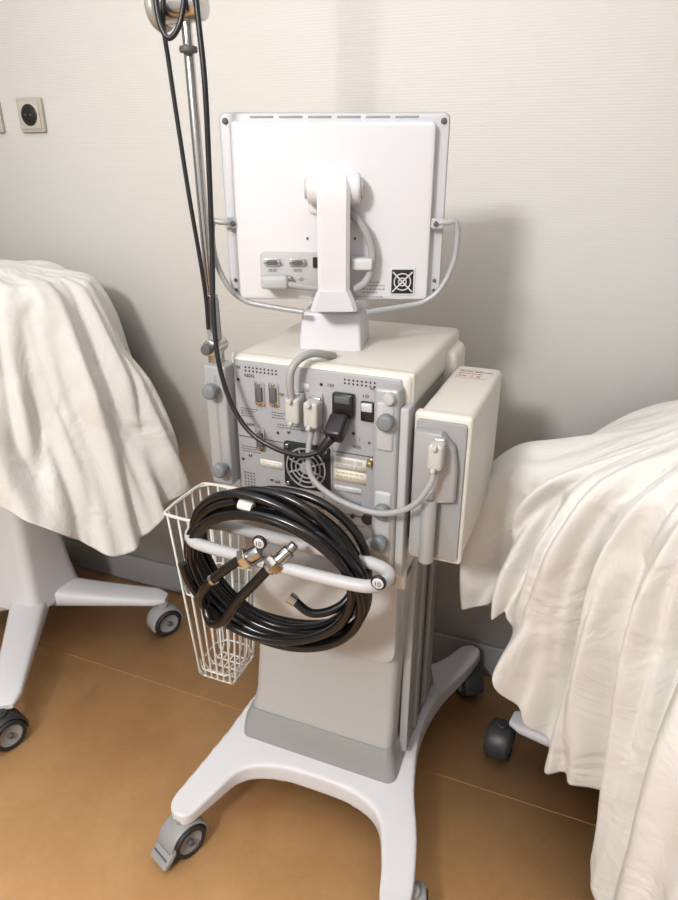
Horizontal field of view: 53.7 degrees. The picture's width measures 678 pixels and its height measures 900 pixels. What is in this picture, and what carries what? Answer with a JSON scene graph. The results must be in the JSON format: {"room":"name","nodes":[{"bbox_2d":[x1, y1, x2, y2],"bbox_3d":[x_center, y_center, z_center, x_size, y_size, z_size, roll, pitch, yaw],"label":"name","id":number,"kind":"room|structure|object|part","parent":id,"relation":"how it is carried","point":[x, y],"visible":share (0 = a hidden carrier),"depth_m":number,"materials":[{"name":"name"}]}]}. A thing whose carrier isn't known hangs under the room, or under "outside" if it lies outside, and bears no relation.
{"room":"hospital room","nodes":[
{"label":"hospital room","id":0,"kind":"room"},
{"bbox_2d":[228,520,256,533],"bbox_3d":[-0.162,0.126,1.175,0.019,0.048,0.110,9,26,20],"label":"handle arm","id":1,"kind":"object","parent":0,"point":[247,522],"depth_m":1.15},
{"bbox_2d":[0,565,599,899],"bbox_3d":[-0.735,1.299,0.524,5.000,0.100,3.900,9,26,20],"label":"floor","id":2,"kind":"structure","parent":0,"point":[98,768],"depth_m":1.53,"materials":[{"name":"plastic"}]},
{"bbox_2d":[0,260,190,751],"bbox_3d":[-0.907,0.078,1.791,0.872,1.095,0.731,9,26,20],"label":"cart","id":3,"kind":"object","parent":2,"relation":"on","point":[89,451],"visible":1,"depth_m":1.67,"materials":[{"name":"fabric"}]},
{"bbox_3d":[-0.826,0.649,1.639,0.028,0.020,0.028,18,30,35],"label":"swivel stem","id":4,"kind":"part","parent":3,"relation":"part of","materials":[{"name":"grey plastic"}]},
{"bbox_2d":[0,708,28,726],"bbox_3d":[-0.826,0.677,1.651,0.052,0.062,0.100,18,30,35],"label":"hood","id":5,"kind":"object","parent":3,"relation":"attached to","point":[9,717],"depth_m":1.64,"materials":[{"name":"grey plastic"}]},
{"bbox_3d":[-0.888,0.505,1.856,0.332,0.083,0.424,9,26,20],"label":"leg","id":6,"kind":"part","parent":3,"relation":"part of","materials":[{"name":"white plastic"}]},
{"bbox_3d":[-0.731,0.421,2.044,0.405,0.083,0.110,1,24,2],"label":"leg","id":7,"kind":"part","parent":3,"relation":"part of","materials":[{"name":"white plastic"}]},
{"bbox_3d":[-0.533,0.474,2.034,0.028,0.020,0.028,-18,30,-35],"label":"swivel stem","id":8,"kind":"part","parent":3,"relation":"part of","materials":[{"name":"grey plastic"}]},
{"bbox_2d":[147,601,182,632],"bbox_3d":[-0.533,0.501,2.046,0.100,0.062,0.052,-18,30,-35],"label":"hood","id":9,"kind":"object","parent":3,"relation":"attached to","point":[165,617],"depth_m":2.03,"materials":[{"name":"grey plastic"}]},
{"bbox_2d":[150,814,207,871],"bbox_3d":[-0.334,0.803,1.400,0.066,0.094,0.114,21,32,39],"label":"caster","id":10,"kind":"object","parent":2,"relation":"on","point":[175,839],"visible":0.84,"depth_m":1.38,"materials":[{"name":"grey plastic"}]},
{"bbox_2d":[158,814,207,854],"bbox_3d":[-0.327,0.792,1.403,0.052,0.058,0.094,21,32,39],"label":"hood","id":11,"kind":"object","parent":10,"relation":"attached to","point":[174,838],"depth_m":1.38,"materials":[{"name":"grey plastic"}]},
{"bbox_2d":[0,631,595,825],"bbox_3d":[-0.186,0.700,1.746,4.800,0.001,0.002,9,26,20],"label":"trim","id":12,"kind":"structure","parent":2,"relation":"on","point":[0,631],"depth_m":1.60,"materials":[{"name":"brown"}]},
{"bbox_2d":[412,880,427,899],"bbox_3d":[0.138,0.858,1.276,0.066,0.094,0.114,3,24,6],"label":"caster","id":13,"kind":"object","parent":2,"relation":"on","point":[420,892],"visible":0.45,"depth_m":1.25,"materials":[{"name":"grey plastic"}]},
{"bbox_3d":[0.137,0.829,1.252,0.028,0.020,0.028,3,24,6],"label":"swivel stem","id":14,"kind":"part","parent":13,"relation":"part of","materials":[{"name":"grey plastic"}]},
{"bbox_2d":[456,665,483,695],"bbox_3d":[0.349,0.616,1.819,0.066,0.094,0.094,-8,25,-16],"label":"caster","id":15,"kind":"object","parent":2,"relation":"on","point":[474,684],"visible":0.41,"depth_m":1.78,"materials":[{"name":"grey plastic"}]},
{"bbox_2d":[465,665,483,695],"bbox_3d":[0.349,0.608,1.815,0.052,0.058,0.094,-8,25,-16],"label":"hood","id":16,"kind":"object","parent":15,"relation":"attached to","point":[474,684],"depth_m":1.78,"materials":[{"name":"grey plastic"}]},
{"bbox_2d":[459,400,677,899],"bbox_3d":[0.691,0.377,1.183,0.985,1.050,0.835,12,27,24],"label":"bed","id":17,"kind":"object","parent":2,"relation":"on","point":[574,539],"visible":0.99,"depth_m":1.13,"materials":[{"name":"white fabric"}]},
{"bbox_2d":[484,717,512,760],"bbox_3d":[0.392,0.691,1.627,0.052,0.060,0.096,12,27,25],"label":"caster","id":18,"kind":"object","parent":17,"relation":"attached to","point":[498,742],"depth_m":1.60,"materials":[{"name":"grey plastic"}]},
{"bbox_3d":[0.392,0.665,1.615,0.028,0.020,0.028,12,27,25],"label":"swivel stem","id":19,"kind":"part","parent":17,"relation":"part of","materials":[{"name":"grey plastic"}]},
{"bbox_3d":[0.592,0.662,1.505,0.412,0.083,0.110,15,28,29],"label":"leg","id":20,"kind":"part","parent":17,"relation":"part of","materials":[{"name":"white plastic"}]},
{"bbox_2d":[0,0,677,648],"bbox_3d":[-0.023,-0.651,1.585,4.800,2.600,0.100,9,26,20],"label":"wall","id":21,"kind":"structure","parent":0,"point":[562,181],"depth_m":1.48,"materials":[{"name":"paint"}]},
{"bbox_2d":[0,105,4,132],"bbox_3d":[-0.947,-0.902,1.811,0.082,0.082,0.018,9,26,20],"label":"wall outlet","id":22,"kind":"object","parent":21,"relation":"attached to","point":[2,128],"visible":1,"depth_m":1.81,"materials":[{"name":"beige"}]},
{"bbox_2d":[16,97,46,132],"bbox_3d":[-0.811,-0.880,1.761,0.082,0.082,0.018,9,26,20],"label":"wall outlet","id":23,"kind":"object","parent":21,"relation":"attached to","point":[31,114],"visible":1,"depth_m":1.75,"materials":[{"name":"beige"}]},
{"bbox_2d":[21,104,36,125],"bbox_3d":[-0.813,-0.879,1.758,0.052,0.052,0.006,9,26,20],"label":"socket","id":24,"kind":"object","parent":23,"relation":"attached to","point":[28,111],"depth_m":1.75,"materials":[{"name":"black"}]},
{"bbox_3d":[-0.812,-0.880,1.760,0.066,0.066,0.004,9,26,20],"label":"plate","id":25,"kind":"part","parent":23,"relation":"part of","materials":[{"name":"beige"}]},
{"bbox_2d":[63,538,504,675],"bbox_3d":[-0.044,0.512,2.046,4.800,0.100,0.012,9,26,20],"label":"baseboard","id":26,"kind":"structure","parent":21,"relation":"attached to","point":[130,567],"depth_m":2.25,"materials":[{"name":"grey"}]},
{"bbox_2d":[357,538,372,552],"bbox_3d":[0.047,0.160,1.098,0.019,0.048,0.110,9,26,20],"label":"handle arm","id":27,"kind":"object","parent":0,"point":[368,541],"depth_m":1.09},
{"bbox_2d":[376,401,394,451],"bbox_3d":[0.070,-0.035,1.014,0.028,0.080,0.011,9,26,20],"label":"plate","id":28,"kind":"object","parent":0,"point":[384,440],"depth_m":1.01,"materials":[{"name":"plastic"}]},
{"bbox_2d":[409,424,414,533],"bbox_3d":[0.164,0.010,1.182,0.013,0.200,0.240,9,26,20],"label":"module","id":29,"kind":"object","parent":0,"point":[414,424],"depth_m":1.07,"materials":[{"name":"plastic"}]},
{"bbox_2d":[410,503,436,556],"bbox_3d":[0.133,0.127,1.064,0.038,0.098,0.012,9,26,20],"label":"plate","id":30,"kind":"object","parent":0,"point":[416,512],"depth_m":1.06,"materials":[{"name":"metal"}]},
{"bbox_2d":[425,490,433,500],"bbox_3d":[0.138,0.067,1.021,0.016,0.017,0.016,9,26,20],"label":"cap","id":31,"kind":"object","parent":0,"point":[430,496],"depth_m":1.01,"materials":[{"name":"plastic"}]},
{"bbox_2d":[430,467,435,473],"bbox_3d":[0.139,0.025,0.970,0.008,0.008,0.034,9,26,20],"label":"screw","id":32,"kind":"object","parent":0,"point":[433,470],"depth_m":0.96,"materials":[{"name":"plastic"}]},
{"bbox_2d":[431,440,440,451],"bbox_3d":[0.139,-0.006,0.956,0.008,0.008,0.034,9,26,20],"label":"screw","id":33,"kind":"object","parent":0,"point":[435,446],"depth_m":0.94,"materials":[{"name":"plastic"}]},
{"bbox_2d":[440,340,464,387],"bbox_3d":[0.200,-0.140,1.268,0.057,0.125,0.105,9,26,20],"label":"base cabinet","id":34,"kind":"object","parent":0,"point":[456,354],"depth_m":1.21,"materials":[{"name":"plastic"}]},
{"label":"caster","id":35,"kind":"object","parent":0,"visible":0},
{"bbox_2d":[171,645,479,899],"bbox_3d":[0.015,0.610,1.583,0.528,0.133,0.756,9,26,20],"label":"base","id":36,"kind":"object","parent":35,"relation":"on","point":[238,758],"depth_m":1.44,"materials":[{"name":"white plastic"}]},
{"bbox_2d":[254,567,411,748],"bbox_3d":[0.016,0.355,1.490,0.345,0.440,0.310,9,26,20],"label":"column","id":37,"kind":"structure","parent":36,"relation":"on","point":[358,698],"depth_m":1.40,"materials":[{"name":"grey"}]},
{"bbox_2d":[163,482,254,684],"bbox_3d":[-0.236,0.294,1.412,0.184,0.418,0.157,9,26,20],"label":"wire basket","id":38,"kind":"object","parent":37,"relation":"attached to","point":[166,512],"visible":0.47,"depth_m":1.41,"materials":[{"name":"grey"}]},
{"bbox_2d":[201,351,440,589],"bbox_3d":[-0.003,-0.008,1.246,0.350,0.391,0.363,9,26,20],"label":"frame","id":39,"kind":"object","parent":37,"relation":"on","point":[423,401],"depth_m":1.10,"materials":[{"name":"plastic"}]},
{"bbox_2d":[144,0,227,363],"bbox_3d":[-0.223,-0.527,0.952,0.083,0.832,0.056,12,27,25],"label":"support","id":40,"kind":"object","parent":39,"relation":"attached to","point":[172,7],"visible":0.73,"depth_m":0.97,"materials":[{"name":"silver metal"}]},
{"bbox_3d":[-0.248,-0.611,0.929,0.016,0.056,0.056,2,23,23],"label":"elbow knob","id":41,"kind":"part","parent":40,"relation":"part of","materials":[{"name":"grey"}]},
{"bbox_3d":[-0.213,-0.162,1.083,0.018,0.018,0.013,9,26,20],"label":"hinge knob","id":42,"kind":"part","parent":40,"relation":"part of","materials":[{"name":"grey plastic"}]},
{"bbox_2d":[153,0,318,457],"bbox_3d":[-0.142,-0.350,0.948,0.249,0.751,0.035,15,28,29],"label":"power cord","id":43,"kind":"object","parent":40,"relation":"attached to","point":[159,10],"visible":1,"depth_m":0.98,"materials":[{"name":"black rubber"}]},
{"bbox_3d":[-0.211,-0.096,1.095,0.026,0.026,0.018,9,26,20],"label":"clamp knob","id":44,"kind":"part","parent":39,"relation":"part of","materials":[{"name":"plastic"}]},
{"bbox_3d":[-0.203,-0.040,1.140,0.006,0.185,0.008,9,26,20],"label":"left rail slot","id":45,"kind":"part","parent":39,"relation":"part of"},
{"bbox_3d":[-0.205,0.035,1.151,0.026,0.026,0.018,9,26,20],"label":"clamp knob","id":46,"kind":"part","parent":39,"relation":"part of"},
{"bbox_3d":[-0.197,-0.046,1.155,0.040,0.215,0.043,9,26,20],"label":"rail","id":47,"kind":"part","parent":39,"relation":"part of","materials":[{"name":"metal"}]},
{"bbox_2d":[234,359,402,585],"bbox_3d":[-0.037,0.041,1.133,0.290,0.373,0.014,9,26,20],"label":"panel","id":48,"kind":"object","parent":39,"relation":"attached to","point":[244,388],"visible":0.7,"depth_m":1.11,"materials":[{"name":"grey metal"}]},
{"bbox_2d":[241,407,255,416],"bbox_3d":[-0.151,-0.063,1.127,0.032,0.015,0.001,9,26,20],"label":"print","id":49,"kind":"object","parent":48,"relation":"attached to","point":[241,407],"visible":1,"depth_m":1.13,"materials":[{"name":"grey"}]},
{"bbox_2d":[254,381,265,406],"bbox_3d":[-0.130,-0.092,1.105,0.018,0.042,0.004,9,26,20],"label":"shell","id":50,"kind":"object","parent":48,"relation":"attached to","point":[262,384],"visible":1,"depth_m":1.10,"materials":[{"name":"silver metal"}]},
{"bbox_2d":[255,387,262,402],"bbox_3d":[-0.132,-0.091,1.102,0.011,0.026,0.005,9,26,20],"label":"port","id":51,"kind":"object","parent":50,"relation":"attached to","point":[258,390],"visible":1,"depth_m":1.10,"materials":[{"name":"grey plastic"}]},
{"bbox_2d":[255,427,265,450],"bbox_3d":[-0.133,-0.018,1.139,0.018,0.042,0.004,9,26,20],"label":"shell","id":52,"kind":"object","parent":48,"relation":"attached to","point":[256,428],"visible":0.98,"depth_m":1.13,"materials":[{"name":"silver metal"}]},
{"bbox_2d":[256,433,262,447],"bbox_3d":[-0.134,-0.017,1.136,0.011,0.026,0.005,9,26,20],"label":"port","id":53,"kind":"object","parent":52,"relation":"attached to","point":[259,445],"visible":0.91,"depth_m":1.14,"materials":[{"name":"grey plastic"}]},
{"bbox_2d":[260,459,282,469],"bbox_3d":[-0.116,0.025,1.152,0.042,0.014,0.001,9,26,20],"label":"label","id":54,"kind":"object","parent":48,"relation":"attached to","point":[278,465],"visible":1,"depth_m":1.15,"materials":[{"name":"white paper"}]},
{"bbox_2d":[268,382,279,407],"bbox_3d":[-0.106,-0.090,1.095,0.018,0.042,0.004,9,26,20],"label":"shell","id":55,"kind":"object","parent":48,"relation":"attached to","point":[276,385],"visible":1,"depth_m":1.09,"materials":[{"name":"silver metal"}]},
{"bbox_2d":[269,387,276,402],"bbox_3d":[-0.107,-0.089,1.092,0.011,0.026,0.005,9,26,20],"label":"port","id":56,"kind":"object","parent":55,"relation":"attached to","point":[272,391],"visible":1,"depth_m":1.09,"materials":[{"name":"grey plastic"}]},
{"bbox_2d":[184,520,395,592],"bbox_3d":[-0.087,0.163,1.055,0.366,0.020,0.091,11,26,22],"label":"handle loop","id":57,"kind":"object","parent":48,"relation":"attached to","point":[387,571],"visible":0.68,"depth_m":1.03,"materials":[{"name":"plastic"}]},
{"bbox_2d":[178,485,386,652],"bbox_3d":[-0.094,0.200,1.074,0.388,0.310,0.133,9,26,20],"label":"gas hose","id":58,"kind":"object","parent":57,"relation":"hanging from","point":[221,606],"visible":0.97,"depth_m":1.03,"materials":[{"name":"black rubber"}]},
{"bbox_2d":[295,391,304,421],"bbox_3d":[-0.065,-0.070,1.080,0.019,0.048,0.012,9,26,20],"label":"shell","id":59,"kind":"object","parent":48,"relation":"attached to","point":[302,394],"visible":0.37,"depth_m":1.07,"materials":[{"name":"silver metal"}]},
{"bbox_2d":[285,395,302,424],"bbox_3d":[-0.071,-0.064,1.067,0.024,0.044,0.024,9,26,20],"label":"plug","id":60,"kind":"object","parent":59,"relation":"attached to","point":[293,411],"visible":0.91,"depth_m":1.06,"materials":[{"name":"grey"}]},
{"bbox_2d":[305,429,437,516],"bbox_3d":[0.043,0.042,1.031,0.224,0.117,0.030,14,27,28],"label":"cable","id":61,"kind":"object","parent":60,"relation":"attached to","point":[432,478],"visible":0.98,"depth_m":1.04,"materials":[{"name":"plastic"}]},
{"bbox_2d":[302,383,308,391],"bbox_3d":[-0.053,-0.100,1.069,0.013,0.013,0.001,9,26,20],"label":"label","id":62,"kind":"object","parent":48,"relation":"attached to","point":[307,385],"visible":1,"depth_m":1.07,"materials":[{"name":"paper"}]},
{"bbox_2d":[239,435,372,457],"bbox_3d":[-0.039,-0.004,1.106,0.285,0.001,0.002,9,26,20],"label":"groove","id":63,"kind":"object","parent":48,"relation":"in","point":[239,435],"depth_m":1.09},
{"bbox_2d":[237,366,375,485],"bbox_3d":[-0.042,-0.010,1.103,0.276,0.238,0.001,9,26,20],"label":"vent holes","id":64,"kind":"object","parent":48,"relation":"in","point":[238,379],"depth_m":1.09,"materials":[{"name":"black"}]},
{"bbox_2d":[283,438,332,492],"bbox_3d":[-0.054,0.029,1.120,0.084,0.084,0.010,9,26,20],"label":"fan frame","id":65,"kind":"object","parent":48,"relation":"attached to","point":[293,445],"depth_m":1.12,"materials":[{"name":"plastic"}]},
{"bbox_2d":[299,461,312,474],"bbox_3d":[-0.055,0.030,1.118,0.022,0.022,0.008,9,26,20],"label":"fan hub","id":66,"kind":"object","parent":65,"relation":"attached to","point":[302,467],"depth_m":1.12,"materials":[{"name":"plastic"}]},
{"bbox_3d":[-0.055,0.030,1.117,0.073,0.073,0.003,9,26,20],"label":"fan guard ring","id":67,"kind":"part","parent":65,"relation":"part of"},
{"bbox_3d":[-0.055,0.030,1.117,0.055,0.055,0.003,9,26,20],"label":"fan guard ring","id":68,"kind":"part","parent":65,"relation":"part of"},
{"bbox_3d":[-0.055,0.030,1.117,0.039,0.039,0.003,9,26,20],"label":"fan guard ring","id":69,"kind":"part","parent":65,"relation":"part of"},
{"bbox_3d":[-0.055,0.030,1.118,0.070,0.032,0.003,9,26,20],"label":"fan guard spoke","id":70,"kind":"part","parent":65,"relation":"part of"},
{"bbox_3d":[-0.055,0.030,1.118,0.070,0.031,0.003,9,26,20],"label":"fan guard spoke","id":71,"kind":"part","parent":65,"relation":"part of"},
{"bbox_2d":[286,349,336,400],"bbox_3d":[-0.043,-0.123,1.061,0.050,0.076,0.094,9,26,20],"label":"cable","id":72,"kind":"object","parent":48,"relation":"attached to","point":[308,354],"depth_m":1.03,"materials":[{"name":"plastic"}]},
{"bbox_2d":[303,399,321,428],"bbox_3d":[-0.042,-0.057,1.057,0.024,0.044,0.024,9,26,20],"label":"plug","id":73,"kind":"object","parent":48,"relation":"attached to","point":[313,415],"visible":1,"depth_m":1.05,"materials":[{"name":"grey"}]},
{"bbox_2d":[305,399,316,408],"bbox_3d":[-0.043,-0.073,1.047,0.008,0.008,0.034,9,26,20],"label":"screw","id":74,"kind":"object","parent":73,"relation":"attached to","point":[307,406],"visible":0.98,"depth_m":1.03,"materials":[{"name":"grey"}]},
{"bbox_2d":[310,395,322,425],"bbox_3d":[-0.036,-0.063,1.070,0.019,0.048,0.012,9,26,20],"label":"shell","id":75,"kind":"object","parent":48,"relation":"attached to","point":[320,398],"visible":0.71,"depth_m":1.06,"materials":[{"name":"silver metal"}]},
{"bbox_2d":[324,413,349,442],"bbox_3d":[-0.003,-0.035,1.039,0.030,0.041,0.045,9,26,20],"label":"plug","id":76,"kind":"object","parent":48,"relation":"attached to","point":[337,425],"visible":0.98,"depth_m":1.03,"materials":[{"name":"plastic"}]},
{"bbox_2d":[316,436,334,454],"bbox_3d":[-0.022,-0.007,1.037,0.017,0.033,0.017,34,15,-20],"label":"relief","id":77,"kind":"object","parent":76,"relation":"attached to","point":[327,441],"depth_m":1.03,"materials":[{"name":"rubber"}]},
{"bbox_2d":[332,391,354,418],"bbox_3d":[0.006,-0.070,1.047,0.036,0.040,0.014,9,26,20],"label":"inlet","id":78,"kind":"object","parent":48,"relation":"attached to","point":[349,410],"depth_m":1.04,"materials":[{"name":"black plastic"}]},
{"bbox_3d":[0.007,-0.079,1.043,0.026,0.012,0.014,9,26,20],"label":"mains fuse drawer","id":79,"kind":"part","parent":78,"relation":"part of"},
{"bbox_2d":[334,484,360,494],"bbox_3d":[0.015,0.066,1.112,0.048,0.011,0.001,9,26,20],"label":"label","id":80,"kind":"object","parent":48,"relation":"attached to","point":[358,491],"visible":1,"depth_m":1.11,"materials":[{"name":"paper"}]},
{"bbox_2d":[336,458,359,467],"bbox_3d":[0.016,0.022,1.091,0.046,0.012,0.001,9,26,20],"label":"print","id":81,"kind":"object","parent":48,"relation":"attached to","point":[345,461],"visible":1,"depth_m":1.09,"materials":[{"name":"grey"}]},
{"bbox_2d":[336,500,360,505],"bbox_3d":[0.016,0.088,1.122,0.045,0.010,0.001,9,26,20],"label":"label","id":82,"kind":"object","parent":48,"relation":"attached to","point":[354,502],"visible":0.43,"depth_m":1.12,"materials":[{"name":"blue"}]},
{"bbox_2d":[336,471,362,479],"bbox_3d":[0.017,0.042,1.100,0.047,0.009,0.001,9,26,20],"label":"print","id":83,"kind":"object","parent":48,"relation":"attached to","point":[336,471],"visible":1,"depth_m":1.10,"materials":[{"name":"grey"}]},
{"bbox_2d":[334,468,365,485],"bbox_3d":[0.018,0.044,1.101,0.056,0.022,0.001,9,26,20],"label":"label","id":84,"kind":"object","parent":48,"relation":"attached to","point":[362,480],"visible":1,"depth_m":1.10,"materials":[{"name":"beige"}]},
{"bbox_2d":[334,456,366,473],"bbox_3d":[0.018,0.024,1.092,0.056,0.022,0.001,9,26,20],"label":"label","id":85,"kind":"object","parent":48,"relation":"attached to","point":[362,468],"visible":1,"depth_m":1.09,"materials":[{"name":"white paper"}]},
{"bbox_2d":[362,514,371,524],"bbox_3d":[0.047,0.116,1.117,0.020,0.020,0.005,9,26,20],"label":"port","id":86,"kind":"object","parent":48,"relation":"attached to","point":[366,518],"visible":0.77,"depth_m":1.11,"materials":[{"name":"black plastic"}]},
{"bbox_2d":[361,401,373,421],"bbox_3d":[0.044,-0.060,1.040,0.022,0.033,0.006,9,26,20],"label":"switch","id":87,"kind":"object","parent":48,"relation":"attached to","point":[365,416],"visible":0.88,"depth_m":1.04,"materials":[{"name":"black plastic"}]},
{"bbox_2d":[366,460,372,467],"bbox_3d":[0.050,0.021,1.068,0.010,0.010,0.016,9,26,20],"label":"equipotential post","id":88,"kind":"object","parent":48,"relation":"attached to","point":[369,464],"visible":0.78,"depth_m":1.06,"materials":[{"name":"metal"}]},
{"bbox_3d":[-0.030,0.038,1.142,0.316,0.391,0.016,9,26,20],"label":"panel","id":89,"kind":"part","parent":39,"relation":"part of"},
{"bbox_2d":[300,299,368,350],"bbox_3d":[-0.006,-0.225,1.161,0.106,0.084,0.110,4,24,9],"label":"block","id":90,"kind":"object","parent":39,"relation":"on","point":[344,331],"visible":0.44,"depth_m":1.12,"materials":[{"name":"white plastic"}]},
{"bbox_2d":[214,112,459,314],"bbox_3d":[-0.007,-0.362,1.041,0.393,0.298,0.127,0,25,1],"label":"monitor","id":91,"kind":"object","parent":90,"relation":"attached to","point":[335,210],"visible":1,"depth_m":1.02,"materials":[{"name":"grey plastic"}]},
{"bbox_3d":[-0.167,-0.355,1.048,0.020,0.016,0.018,0,26,1],"label":"guard rod mount","id":92,"kind":"part","parent":91,"relation":"part of","materials":[{"name":"grey plastic"}]},
{"bbox_3d":[-0.130,-0.291,1.066,0.148,0.146,0.018,3,24,7],"label":"guard rod","id":93,"kind":"part","parent":91,"relation":"part of","materials":[{"name":"grey metal"}]},
{"bbox_3d":[-0.008,-0.323,1.017,0.049,0.181,0.042,0,26,1],"label":"neck arm","id":94,"kind":"part","parent":91,"relation":"part of","materials":[{"name":"white plastic"}]},
{"bbox_3d":[-0.007,-0.390,1.017,0.080,0.062,0.010,0,26,1],"label":"hinge plate","id":95,"kind":"part","parent":91,"relation":"part of","materials":[{"name":"white plastic"}]},
{"bbox_2d":[354,296,382,299],"bbox_3d":[0.047,-0.246,1.084,0.048,0.005,0.001,0,26,1],"label":"print","id":96,"kind":"object","parent":91,"relation":"attached to","point":[354,296],"depth_m":1.08},
{"bbox_2d":[362,282,384,292],"bbox_3d":[0.056,-0.261,1.077,0.036,0.018,0.001,0,26,1],"label":"print","id":97,"kind":"object","parent":91,"relation":"on","point":[370,282],"depth_m":1.08},
{"bbox_2d":[389,267,415,294],"bbox_3d":[0.101,-0.270,1.073,0.041,0.044,0.004,0,24,1],"label":"vent","id":98,"kind":"object","parent":91,"relation":"attached to","point":[402,280],"depth_m":1.07,"materials":[{"name":"grey plastic"}]},
{"bbox_3d":[0.115,-0.290,1.062,0.148,0.146,0.018,-2,24,-5],"label":"guard rod","id":99,"kind":"part","parent":91,"relation":"part of","materials":[{"name":"grey metal"}]},
{"bbox_3d":[0.153,-0.353,1.043,0.020,0.016,0.018,0,26,1],"label":"guard rod mount","id":100,"kind":"part","parent":91,"relation":"part of","materials":[{"name":"grey plastic"}]},
{"bbox_2d":[233,320,458,404],"bbox_3d":[0.026,-0.168,1.201,0.310,0.060,0.328,9,26,20],"label":"cover","id":101,"kind":"object","parent":39,"relation":"on","point":[423,350],"depth_m":1.13,"materials":[{"name":"plastic"}]},
{"bbox_2d":[371,491,390,556],"bbox_3d":[0.068,0.123,1.076,0.029,0.120,0.028,9,26,20],"label":"plate","id":102,"kind":"object","parent":39,"relation":"attached to","point":[380,527],"depth_m":1.07,"materials":[{"name":"grey plastic"}]},
{"bbox_3d":[0.065,0.150,1.083,0.026,0.026,0.018,9,26,20],"label":"clamp knob","id":103,"kind":"part","parent":102,"relation":"part of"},
{"bbox_3d":[0.067,0.098,1.059,0.026,0.026,0.018,9,26,20],"label":"clamp knob","id":104,"kind":"part","parent":102,"relation":"part of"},
{"bbox_3d":[0.069,-0.041,0.996,0.026,0.026,0.018,9,26,20],"label":"clamp knob","id":105,"kind":"part","parent":39,"relation":"part of","materials":[{"name":"plastic"}]},
{"bbox_3d":[0.076,0.046,1.065,0.040,0.310,0.032,9,26,20],"label":"rail","id":106,"kind":"part","parent":39,"relation":"part of","materials":[{"name":"metal"}]},
{"bbox_2d":[382,392,395,405],"bbox_3d":[0.074,-0.076,0.986,0.018,0.018,0.015,9,26,20],"label":"knob","id":107,"kind":"object","parent":39,"relation":"attached to","point":[389,398],"visible":1,"depth_m":0.98,"materials":[{"name":"grey plastic"}]},
{"bbox_2d":[394,403,414,577],"bbox_3d":[0.104,0.070,1.073,0.014,0.300,0.035,9,26,20],"label":"channel","id":108,"kind":"object","parent":39,"relation":"attached to","point":[407,412],"visible":0.88,"depth_m":1.05,"materials":[{"name":"grey plastic"}]},
{"bbox_2d":[424,366,501,550],"bbox_3d":[0.208,0.010,1.162,0.084,0.247,0.260,9,26,20],"label":"module","id":109,"kind":"object","parent":39,"relation":"attached to","point":[476,397],"visible":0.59,"depth_m":1.12,"materials":[{"name":"plastic"}]},
{"bbox_2d":[418,499,436,564],"bbox_3d":[0.138,0.127,1.047,0.024,0.113,0.024,9,26,20],"label":"module","id":110,"kind":"object","parent":109,"relation":"attached to","point":[428,508],"visible":0.87,"depth_m":1.04,"materials":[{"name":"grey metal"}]},
{"bbox_2d":[427,440,445,470],"bbox_3d":[0.140,0.008,0.965,0.022,0.040,0.024,9,26,20],"label":"plug","id":111,"kind":"object","parent":109,"relation":"attached to","point":[436,459],"visible":0.99,"depth_m":0.96,"materials":[{"name":"plastic"}]},
{"bbox_2d":[433,436,446,463],"bbox_3d":[0.146,0.002,0.979,0.018,0.044,0.012,9,26,20],"label":"shell","id":112,"kind":"object","parent":111,"relation":"attached to","point":[443,439],"depth_m":0.97,"materials":[{"name":"plastic"}]},
{"bbox_2d":[409,408,474,563],"bbox_3d":[0.158,0.060,1.047,0.088,0.254,0.020,9,26,20],"label":"module","id":113,"kind":"object","parent":109,"relation":"attached to","point":[469,420],"visible":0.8,"depth_m":1.00,"materials":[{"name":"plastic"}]},
{"bbox_2d":[411,427,457,502],"bbox_3d":[0.145,0.029,1.010,0.067,0.125,0.020,9,26,20],"label":"plate","id":114,"kind":"object","parent":113,"relation":"attached to","point":[444,488],"depth_m":1.00,"materials":[{"name":"plastic"}]},
{"bbox_2d":[252,566,400,662],"bbox_3d":[-0.027,0.290,1.298,0.300,0.205,0.038,9,26,20],"label":"panel","id":115,"kind":"object","parent":37,"relation":"attached to","point":[377,639],"depth_m":1.27,"materials":[{"name":"grey"}]},
{"bbox_2d":[399,556,418,751],"bbox_3d":[0.140,0.412,1.348,0.017,0.510,0.020,9,26,20],"label":"rail","id":116,"kind":"object","parent":37,"relation":"attached to","point":[408,657],"visible":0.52,"depth_m":1.34,"materials":[{"name":"grey metal"}]},
{"bbox_2d":[409,562,421,737],"bbox_3d":[0.152,0.399,1.379,0.014,0.510,0.012,9,26,20],"label":"rail","id":117,"kind":"object","parent":37,"relation":"attached to","point":[420,564],"visible":0.27,"depth_m":1.38,"materials":[{"name":"grey plastic"}]},
{"bbox_2d":[412,564,426,727],"bbox_3d":[0.167,0.386,1.407,0.017,0.510,0.020,9,26,20],"label":"rail","id":118,"kind":"object","parent":37,"relation":"attached to","point":[423,567],"visible":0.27,"depth_m":1.41,"materials":[{"name":"grey metal"}]},
{"bbox_2d":[418,564,429,714],"bbox_3d":[0.179,0.372,1.439,0.014,0.510,0.014,9,26,20],"label":"rail","id":119,"kind":"object","parent":37,"relation":"attached to","point":[428,566],"visible":0.23,"depth_m":1.45,"materials":[{"name":"grey plastic"}]},
{"bbox_2d":[421,559,437,702],"bbox_3d":[0.200,0.352,1.484,0.017,0.510,0.040,9,26,20],"label":"rail","id":120,"kind":"object","parent":37,"relation":"attached to","point":[433,571],"visible":0.4,"depth_m":1.49,"materials":[{"name":"grey metal"}]},
{"bbox_2d":[429,560,438,686],"bbox_3d":[0.212,0.338,1.515,0.014,0.510,0.012,9,26,20],"label":"rail","id":121,"kind":"object","parent":37,"relation":"attached to","point":[438,560],"visible":0.12,"depth_m":1.53,"materials":[{"name":"grey plastic"}]},
{"bbox_3d":[0.009,0.582,1.594,0.366,0.090,0.340,9,26,20],"label":"column foot","id":122,"kind":"part","parent":36,"relation":"part of","materials":[{"name":"plastic"}]}
]}

